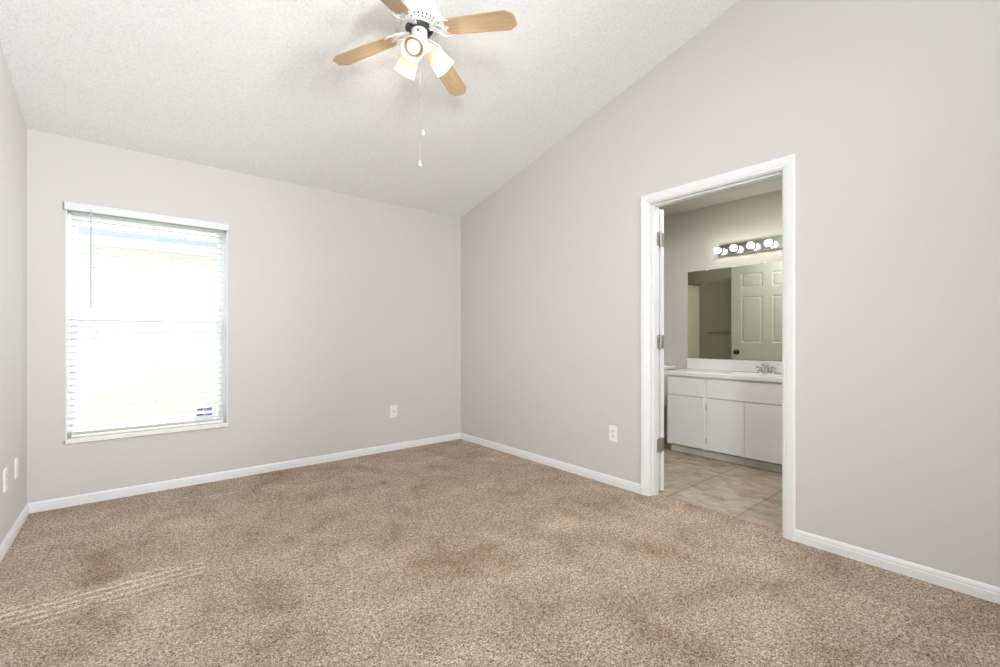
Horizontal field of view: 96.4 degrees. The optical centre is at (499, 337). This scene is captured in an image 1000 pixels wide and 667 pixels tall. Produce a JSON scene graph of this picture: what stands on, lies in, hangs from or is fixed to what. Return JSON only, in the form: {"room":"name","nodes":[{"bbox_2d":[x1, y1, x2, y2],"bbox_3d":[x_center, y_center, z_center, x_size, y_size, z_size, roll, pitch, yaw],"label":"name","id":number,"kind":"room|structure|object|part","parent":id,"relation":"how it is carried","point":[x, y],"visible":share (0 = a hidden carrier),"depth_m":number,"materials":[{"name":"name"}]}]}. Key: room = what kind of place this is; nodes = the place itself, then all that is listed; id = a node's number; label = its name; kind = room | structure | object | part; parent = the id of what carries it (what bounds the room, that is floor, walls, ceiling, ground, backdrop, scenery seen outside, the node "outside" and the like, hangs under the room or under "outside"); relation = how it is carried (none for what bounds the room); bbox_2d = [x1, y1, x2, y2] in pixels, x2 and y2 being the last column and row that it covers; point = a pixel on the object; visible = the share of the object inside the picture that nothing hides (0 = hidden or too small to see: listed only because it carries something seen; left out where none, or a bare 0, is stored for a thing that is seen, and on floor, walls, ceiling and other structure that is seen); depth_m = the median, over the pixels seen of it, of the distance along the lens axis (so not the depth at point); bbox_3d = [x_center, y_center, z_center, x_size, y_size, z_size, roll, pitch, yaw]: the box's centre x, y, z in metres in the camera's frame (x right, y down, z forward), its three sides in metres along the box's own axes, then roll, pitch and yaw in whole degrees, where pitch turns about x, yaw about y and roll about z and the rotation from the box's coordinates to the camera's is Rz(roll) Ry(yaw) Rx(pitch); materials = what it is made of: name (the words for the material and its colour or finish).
{"room":"empty bedroom","nodes":[
{"label":"empty bedroom","id":0,"kind":"room"},
{"bbox_2d":[0,42,26,544],"bbox_3d":[-0.631,-0.616,-0.129,0.120,3.514,7.503,0,0,-39],"label":"wall","id":1,"kind":"structure","parent":0,"point":[13,130],"depth_m":2.47,"materials":[{"name":"paint"}]},
{"bbox_2d":[3,467,7,492],"bbox_3d":[-2.560,0.735,2.316,0.008,0.117,0.071,0,0,-39],"label":"electrical outlet","id":2,"kind":"object","parent":1,"relation":"attached to","point":[5,471],"visible":1,"depth_m":2.30,"materials":[{"name":"white plastic"}]},
{"bbox_2d":[0,504,28,562],"bbox_3d":[-0.576,1.074,-0.091,0.012,0.074,7.489,0,0,-39],"label":"baseboard","id":3,"kind":"structure","parent":1,"relation":"attached to","point":[6,543],"depth_m":2.44,"materials":[{"name":"white paint"}]},
{"bbox_2d":[14,457,17,479],"bbox_3d":[-2.742,0.738,2.535,0.007,0.117,0.071,0,0,-39],"label":"blank plate","id":4,"kind":"object","parent":1,"relation":"attached to","point":[16,458],"visible":1,"depth_m":2.52,"materials":[{"name":"white plastic"}]},
{"bbox_2d":[27,129,460,502],"bbox_3d":[-1.754,-0.110,3.916,3.527,2.504,0.170,0,0,-39],"label":"wall","id":5,"kind":"structure","parent":0,"point":[343,310],"depth_m":3.70,"materials":[{"name":"paint"}]},
{"bbox_2d":[65,210,227,443],"bbox_3d":[-2.528,-0.091,3.261,0.915,1.564,0.187,0,0,-39],"label":"window","id":6,"kind":"structure","parent":5,"relation":"in","point":[71,344],"depth_m":3.13,"materials":[{"name":"white plastic"}]},
{"bbox_2d":[64,201,227,437],"bbox_3d":[-2.495,-0.114,3.221,0.917,1.548,0.108,0,0,-39],"label":"window blind","id":7,"kind":"object","parent":6,"relation":"attached to","point":[82,208],"visible":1,"depth_m":3.18,"materials":[{"name":"white plastic"}]},
{"bbox_3d":[-2.751,-0.108,3.046,0.002,1.490,0.053,0,0,-39],"label":"ladder cord","id":8,"kind":"part","parent":7,"relation":"part of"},
{"bbox_3d":[-2.512,0.650,3.243,0.861,0.020,0.048,0,0,-39],"label":"rail","id":9,"kind":"part","parent":7,"relation":"part of","materials":[{"name":"white plastic"}]},
{"bbox_3d":[-2.504,-0.108,3.249,0.002,1.490,0.053,0,0,-39],"label":"ladder cord","id":10,"kind":"part","parent":7,"relation":"part of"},
{"bbox_3d":[-2.265,-0.108,3.446,0.002,1.490,0.053,0,0,-39],"label":"ladder cord","id":11,"kind":"part","parent":7,"relation":"part of","materials":[{"name":"white fabric"}]},
{"bbox_3d":[-2.509,0.676,3.238,0.915,0.029,0.127,0,0,-39],"label":"sill","id":12,"kind":"part","parent":6,"relation":"part of","materials":[{"name":"stone"}]},
{"bbox_3d":[-2.549,0.251,3.287,0.869,0.762,0.028,0,0,-39],"label":"sash","id":13,"kind":"part","parent":6,"relation":"part of","materials":[{"name":"white plastic"}]},
{"bbox_3d":[-2.569,-0.472,3.311,0.869,0.763,0.026,0,0,-39],"label":"sash","id":14,"kind":"part","parent":6,"relation":"part of","materials":[{"name":"white plastic"}]},
{"bbox_2d":[195,405,213,415],"bbox_3d":[-2.304,0.576,3.485,0.124,0.088,0.002,0,0,-39],"label":"window sticker","id":15,"kind":"object","parent":6,"relation":"attached to","point":[209,409],"visible":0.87,"depth_m":3.48,"materials":[{"name":"paper"}]},
{"bbox_2d":[197,407,211,415],"bbox_3d":[-2.303,0.575,3.485,0.098,0.062,0.001,0,0,-39],"label":"print","id":16,"kind":"object","parent":15,"relation":"attached to","point":[209,409],"depth_m":3.48},
{"bbox_2d":[27,433,460,513],"bbox_3d":[-1.694,1.074,3.847,3.291,0.074,0.012,0,0,-39],"label":"baseboard","id":17,"kind":"structure","parent":5,"relation":"attached to","point":[63,502],"depth_m":3.44,"materials":[{"name":"white paint"}]},
{"bbox_2d":[390,405,396,417],"bbox_3d":[-1.040,0.721,4.382,0.071,0.117,0.018,0,0,-39],"label":"jack plate","id":18,"kind":"object","parent":5,"relation":"attached to","point":[393,409],"visible":1,"depth_m":4.38,"materials":[{"name":"white plastic"}]},
{"bbox_2d":[0,0,739,217],"bbox_3d":[0.640,-1.871,0.918,3.413,1.184,7.783,0,0,-39],"label":"ceiling","id":19,"kind":"structure","parent":0,"point":[251,87],"depth_m":2.80,"materials":[{"name":"white paint"}]},
{"bbox_2d":[333,0,516,166],"bbox_3d":[-0.424,-1.358,2.351,0.794,0.961,0.794,0,0,-26],"label":"ceiling fan","id":20,"kind":"object","parent":19,"relation":"hanging from","point":[420,21],"visible":1,"depth_m":2.30,"materials":[{"name":"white wood"}]},
{"bbox_3d":[-0.746,-1.576,2.462,0.385,0.006,0.121,-7,7,19],"label":"blade","id":21,"kind":"part","parent":20,"relation":"part of","materials":[{"name":"brown wood"}]},
{"bbox_3d":[-0.535,-1.576,2.030,0.121,0.006,0.385,10,10,18],"label":"blade","id":22,"kind":"part","parent":20,"relation":"part of","materials":[{"name":"brown wood"}]},
{"bbox_3d":[-0.496,-1.486,2.422,0.115,0.114,0.115,0,44,-45],"label":"lamp shade","id":23,"kind":"part","parent":20,"relation":"part of","materials":[{"name":"white glass"}]},
{"bbox_3d":[-0.432,-1.473,2.254,0.115,0.114,0.115,0,-40,5],"label":"lamp shade","id":24,"kind":"part","parent":20,"relation":"part of","materials":[{"name":"white glass"}]},
{"bbox_3d":[-0.431,-1.478,2.259,0.071,0.096,0.071,0,-40,5],"label":"bulb","id":25,"kind":"part","parent":20,"relation":"part of","materials":[{"name":"white glass"}]},
{"bbox_3d":[-0.424,-1.645,2.351,0.208,0.070,0.208,0,0,-39],"label":"motor","id":26,"kind":"part","parent":20,"relation":"part of","materials":[{"name":"metal"}]},
{"bbox_3d":[-0.330,-1.486,2.388,0.115,0.114,0.115,-47,16,-15],"label":"lamp shade","id":27,"kind":"part","parent":20,"relation":"part of","materials":[{"name":"white glass"}]},
{"bbox_3d":[-0.313,-1.576,2.673,0.121,0.006,0.385,-10,-10,18],"label":"blade","id":28,"kind":"part","parent":20,"relation":"part of","materials":[{"name":"brown wood"}]},
{"bbox_3d":[-0.103,-1.576,2.240,0.385,0.006,0.121,7,-7,19],"label":"blade","id":29,"kind":"part","parent":20,"relation":"part of","materials":[{"name":"brown wood"}]},
{"bbox_2d":[0,439,999,666],"bbox_3d":[1.386,1.127,1.499,5.164,0.050,7.653,0,0,-39],"label":"floor","id":30,"kind":"structure","parent":0,"point":[459,552],"depth_m":2.03,"materials":[{"name":"beige carpet"}]},
{"bbox_2d":[664,365,675,405],"bbox_3d":[1.460,0.702,4.744,0.715,0.816,0.476,0,0,-39],"label":"toilet","id":31,"kind":"object","parent":30,"relation":"on","point":[666,367],"visible":0.11,"depth_m":4.69,"materials":[{"name":"white ceramic"}]},
{"bbox_3d":[1.658,0.527,4.907,0.187,0.385,0.444,0,0,-39],"label":"tank","id":32,"kind":"part","parent":31,"relation":"part of","materials":[{"name":"white ceramic"}]},
{"bbox_3d":[1.654,0.314,4.904,0.212,0.040,0.476,0,0,-39],"label":"tank lid","id":33,"kind":"part","parent":31,"relation":"part of","materials":[{"name":"white ceramic"}]},
{"bbox_2d":[667,375,781,472],"bbox_3d":[2.282,0.735,3.956,0.454,0.748,1.496,0,0,-39],"label":"vanity cabinet","id":34,"kind":"object","parent":30,"relation":"on","point":[729,420],"visible":0.59,"depth_m":3.95,"materials":[{"name":"white laminate"}]},
{"bbox_3d":[1.759,0.460,4.248,0.016,0.170,0.353,0,0,-39],"label":"drawer","id":35,"kind":"part","parent":34,"relation":"part of","materials":[{"name":"white laminate"}]},
{"bbox_3d":[1.759,0.788,4.248,0.016,0.471,0.353,0,0,-39],"label":"cabinet door","id":36,"kind":"part","parent":34,"relation":"part of","materials":[{"name":"white laminate"}]},
{"bbox_2d":[664,369,781,382],"bbox_3d":[2.273,0.389,3.960,0.464,0.140,1.518,0,0,-39],"label":"countertop","id":37,"kind":"structure","parent":34,"relation":"on","point":[754,376],"depth_m":4.04,"materials":[{"name":"stone"}]},
{"bbox_2d":[755,362,776,373],"bbox_3d":[2.383,0.270,4.024,0.142,0.101,0.164,0,0,-39],"label":"bathroom faucet","id":38,"kind":"object","parent":37,"relation":"on","point":[766,369],"visible":1,"depth_m":4.03,"materials":[{"name":"silver metal"}]},
{"bbox_3d":[2.381,0.265,4.022,0.137,0.091,0.042,0,0,-39],"label":"spout","id":39,"kind":"part","parent":38,"relation":"part of","materials":[{"name":"silver metal"}]},
{"bbox_3d":[2.418,0.315,4.052,0.052,0.012,0.158,0,0,-39],"label":"plate","id":40,"kind":"part","parent":38,"relation":"part of","materials":[{"name":"silver metal"}]},
{"bbox_3d":[1.994,0.788,3.962,0.016,0.471,0.324,0,0,-39],"label":"cabinet door","id":41,"kind":"part","parent":34,"relation":"part of","materials":[{"name":"white laminate"}]},
{"bbox_3d":[2.211,0.788,3.698,0.016,0.471,0.354,0,0,-39],"label":"cabinet door","id":42,"kind":"part","parent":34,"relation":"part of","materials":[{"name":"white laminate"}]},
{"bbox_2d":[659,177,781,215],"bbox_3d":[1.399,-1.355,4.203,1.708,0.050,3.208,0,0,-39],"label":"ceiling","id":43,"kind":"structure","parent":0,"point":[775,184],"depth_m":4.21,"materials":[{"name":"paint"}]},
{"bbox_2d":[664,190,781,439],"bbox_3d":[2.019,-0.089,4.714,0.100,2.482,3.208,0,0,-39],"label":"wall","id":44,"kind":"structure","parent":0,"point":[692,238],"depth_m":4.59,"materials":[{"name":"paint"}]},
{"bbox_2d":[687,358,781,373],"bbox_3d":[2.444,0.267,4.101,0.020,0.108,1.518,0,0,-39],"label":"backsplash","id":45,"kind":"structure","parent":44,"relation":"attached to","point":[692,363],"depth_m":4.34,"materials":[{"name":"stone"}]},
{"bbox_2d":[688,261,781,360],"bbox_3d":[2.447,-0.244,4.107,0.009,0.909,1.500,0,0,-39],"label":"bathroom mirror","id":46,"kind":"object","parent":44,"relation":"attached to","point":[735,313],"visible":0.61,"depth_m":4.31,"materials":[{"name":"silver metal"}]},
{"bbox_2d":[715,235,781,256],"bbox_3d":[2.385,-0.860,4.090,0.127,0.120,0.822,0,0,-39],"label":"vanity light bar","id":47,"kind":"object","parent":44,"relation":"attached to","point":[774,242],"visible":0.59,"depth_m":4.19,"materials":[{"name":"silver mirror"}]},
{"bbox_2d":[461,0,999,587],"bbox_3d":[1.994,-0.616,2.032,0.095,3.514,7.503,0,0,-39],"label":"wall","id":48,"kind":"structure","parent":0,"point":[888,111],"depth_m":2.32,"materials":[{"name":"paint"}]},
{"bbox_2d":[461,433,639,493],"bbox_3d":[0.286,1.074,4.021,0.012,0.074,2.236,0,0,-39],"label":"baseboard","id":49,"kind":"structure","parent":48,"relation":"attached to","point":[611,480],"depth_m":3.75,"materials":[{"name":"white paint"}]},
{"bbox_2d":[609,425,616,441],"bbox_3d":[0.846,0.715,3.345,0.008,0.117,0.071,0,0,-39],"label":"electrical outlet","id":50,"kind":"object","parent":48,"relation":"attached to","point":[612,429],"visible":1,"depth_m":3.34,"materials":[{"name":"white plastic"}]},
{"bbox_2d":[659,209,663,490],"bbox_3d":[0.964,0.087,3.554,0.160,2.018,0.818,0,0,-30],"label":"door","id":51,"kind":"structure","parent":48,"relation":"in","point":[661,212],"depth_m":3.21,"materials":[{"name":"white paint"}]},
{"bbox_2d":[640,154,795,541],"bbox_3d":[1.348,0.062,2.832,0.149,2.118,0.950,0,0,-39],"label":"trim","id":52,"kind":"structure","parent":48,"relation":"attached to","point":[784,167],"depth_m":2.82,"materials":[{"name":"white paint"}]},
{"bbox_2d":[795,529,999,603],"bbox_3d":[2.968,1.074,0.763,0.012,0.074,4.304,0,0,-39],"label":"baseboard","id":53,"kind":"structure","parent":48,"relation":"attached to","point":[964,585],"depth_m":2.08,"materials":[{"name":"white paint"}]},
{"label":"outside","id":54,"kind":"structure","parent":0,"visible":0},
{"bbox_3d":[-6.044,1.287,8.128,19.000,0.070,11.767,0,0,-39],"label":"ground","id":55,"kind":"structure","parent":54,"visible":0},
{"bbox_2d":[78,218,217,426],"bbox_3d":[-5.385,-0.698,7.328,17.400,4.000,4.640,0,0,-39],"label":"window pane","id":56,"kind":"structure","parent":55,"relation":"on","point":[198,347],"depth_m":5.77,"materials":[{"name":"glass"}]}
]}

